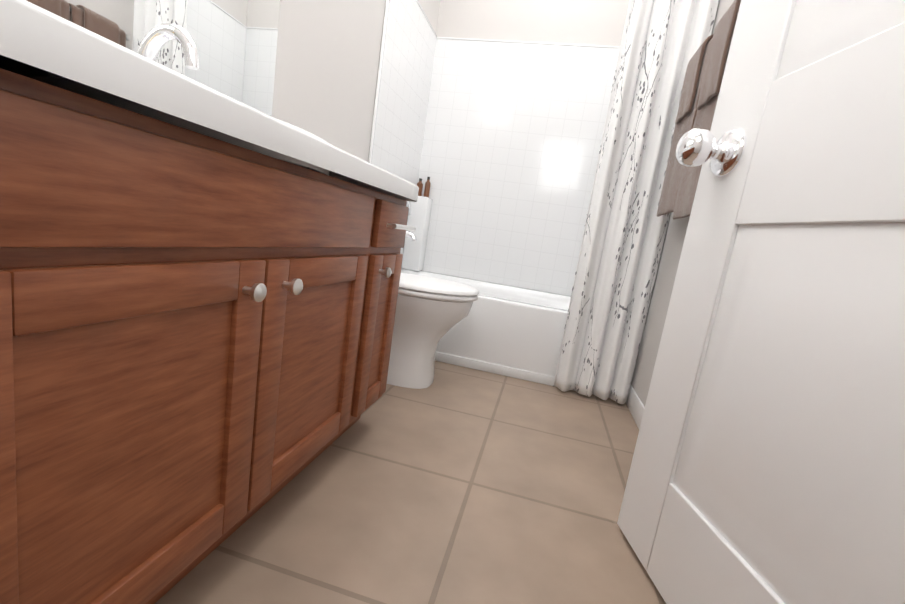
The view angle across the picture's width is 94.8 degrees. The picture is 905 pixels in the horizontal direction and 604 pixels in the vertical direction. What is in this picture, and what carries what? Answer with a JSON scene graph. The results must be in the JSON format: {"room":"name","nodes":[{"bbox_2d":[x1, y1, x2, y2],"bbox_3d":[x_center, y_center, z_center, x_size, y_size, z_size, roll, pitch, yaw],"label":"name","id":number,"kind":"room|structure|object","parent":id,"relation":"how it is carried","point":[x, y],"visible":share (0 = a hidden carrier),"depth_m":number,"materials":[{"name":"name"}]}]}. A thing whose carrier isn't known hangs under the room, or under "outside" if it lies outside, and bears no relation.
{"room":"bathroom","nodes":[
{"label":"bathroom","id":0,"kind":"room"},
{"bbox_2d":[272,0,440,161],"bbox_3d":[-0.591,-1.090,1.400,0.100,2.870,3.340,10,9,12],"label":"wall","id":1,"kind":"structure","parent":0,"point":[327,66],"depth_m":1.72,"materials":[{"name":"white paint"}]},
{"bbox_2d":[26,0,279,115],"bbox_3d":[-0.721,-0.965,0.614,0.005,0.960,1.510,10,9,12],"label":"mirror","id":2,"kind":"object","parent":1,"relation":"attached to","point":[235,41],"depth_m":1.13,"materials":[{"name":"white mirror"}]},
{"bbox_2d":[405,201,416,241],"bbox_3d":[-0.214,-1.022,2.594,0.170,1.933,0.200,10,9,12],"label":"toilet paper holder","id":3,"kind":"object","parent":1,"relation":"attached to","point":[410,235],"visible":0.17,"depth_m":2.67,"materials":[{"name":"silver metal"}]},
{"bbox_3d":[0.423,-1.616,1.816,1.496,0.060,0.060,10,9,12],"label":"shower rod","id":4,"kind":"object","parent":1,"relation":"attached to","visible":0},
{"bbox_2d":[553,0,718,403],"bbox_3d":[0.815,-0.542,1.857,0.349,2.037,0.069,10,9,12],"label":"shower curtain","id":5,"kind":"object","parent":4,"relation":"hanging from","point":[625,227],"visible":0.92,"depth_m":1.87,"materials":[{"name":"fabric"}]},
{"bbox_2d":[155,361,665,603],"bbox_3d":[-0.039,0.502,1.479,1.700,0.100,3.340,10,9,12],"label":"floor","id":6,"kind":"structure","parent":0,"point":[453,484],"depth_m":1.04,"materials":[{"name":"tile"}]},
{"bbox_2d":[0,68,47,603],"bbox_3d":[-0.730,0.164,0.221,0.545,0.762,0.477,10,9,12],"label":"base cabinet","id":7,"kind":"object","parent":6,"relation":"on","point":[23,230],"depth_m":0.38,"materials":[{"name":"brown wood"}]},
{"bbox_2d":[44,83,387,603],"bbox_3d":[-0.598,0.089,0.791,0.545,0.762,0.822,10,9,12],"label":"base cabinet","id":8,"kind":"object","parent":6,"relation":"on","point":[196,331],"depth_m":0.56,"materials":[{"name":"brown wood"}]},
{"bbox_2d":[0,0,418,201],"bbox_3d":[-0.532,-0.354,0.646,0.572,0.166,1.517,10,9,12],"label":"countertop","id":9,"kind":"structure","parent":8,"relation":"on","point":[38,43],"depth_m":0.47,"materials":[{"name":"white stone"}]},
{"bbox_2d":[137,23,198,69],"bbox_3d":[-0.584,-0.468,0.843,0.157,0.179,0.225,10,9,12],"label":"faucet","id":10,"kind":"object","parent":9,"relation":"on","point":[156,39],"visible":0.29,"depth_m":0.82,"materials":[{"name":"silver metal"}]},
{"bbox_2d":[270,117,329,168],"bbox_3d":[-0.487,-0.277,0.825,0.470,0.158,0.536,10,9,12],"label":"sink","id":11,"kind":"object","parent":9,"relation":"in","point":[305,131],"visible":0.04,"depth_m":0.76,"materials":[{"name":"white ceramic"}]},
{"bbox_2d":[360,195,415,415],"bbox_3d":[-0.476,0.021,1.315,0.545,0.762,0.263,10,9,12],"label":"base cabinet","id":12,"kind":"object","parent":6,"relation":"on","point":[396,210],"depth_m":1.27,"materials":[{"name":"brown wood"}]},
{"bbox_2d":[386,273,478,388],"bbox_3d":[-0.241,-0.075,1.870,0.731,0.840,0.472,10,9,12],"label":"toilet","id":13,"kind":"object","parent":6,"relation":"on","point":[431,312],"visible":0.46,"depth_m":1.76,"materials":[{"name":"white ceramic"}]},
{"bbox_2d":[401,269,609,397],"bbox_3d":[0.256,0.119,2.558,1.494,0.385,0.821,10,9,12],"label":"bathtub","id":14,"kind":"object","parent":6,"relation":"on","point":[510,331],"visible":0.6,"depth_m":2.15,"materials":[{"name":"white ceramic"}]},
{"bbox_2d":[417,177,430,197],"bbox_3d":[-0.203,-0.805,2.903,0.090,0.140,0.060,10,9,12],"label":"bottles","id":15,"kind":"object","parent":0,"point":[427,187],"visible":0.83,"depth_m":2.89,"materials":[{"name":"brown glass"}]},
{"bbox_2d":[422,0,628,295],"bbox_3d":[0.543,-1.152,2.805,1.500,2.870,0.100,10,9,12],"label":"wall","id":16,"kind":"structure","parent":0,"point":[593,22],"depth_m":2.67,"materials":[{"name":"white paint"}]},
{"bbox_2d":[368,0,718,325],"bbox_3d":[0.400,-0.838,2.396,1.496,1.576,0.830,10,9,12],"label":"tub surround","id":17,"kind":"object","parent":16,"relation":"attached to","point":[498,142],"visible":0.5,"depth_m":2.78,"materials":[{"name":"tile"}]},
{"bbox_2d":[631,0,733,406],"bbox_3d":[0.951,-0.805,1.080,0.100,2.870,3.140,10,9,12],"label":"wall","id":18,"kind":"structure","parent":0,"point":[659,303],"depth_m":1.80,"materials":[{"name":"white paint"}]},
{"bbox_2d":[626,385,644,428],"bbox_3d":[0.756,0.503,1.593,0.010,0.095,0.896,10,9,12],"label":"baseboard","id":19,"kind":"structure","parent":18,"relation":"attached to","point":[635,405],"depth_m":1.81,"materials":[{"name":"white paint"}]},
{"bbox_2d":[617,0,904,603],"bbox_3d":[0.573,-0.396,0.512,0.322,2.120,0.802,10,9,12],"label":"door","id":20,"kind":"structure","parent":18,"relation":"in","point":[768,464],"depth_m":0.66,"materials":[{"name":"white paint"}]},
{"bbox_3d":[0.934,-0.884,1.389,0.080,0.050,0.660,10,9,12],"label":"towel bar","id":21,"kind":"object","parent":18,"relation":"attached to","visible":0},
{"bbox_2d":[656,0,740,218],"bbox_3d":[0.867,-0.613,1.450,0.090,0.652,0.541,10,9,12],"label":"towels","id":22,"kind":"object","parent":21,"relation":"hanging from","point":[704,73],"visible":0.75,"depth_m":1.44,"materials":[{"name":"brown fabric"}]}
]}

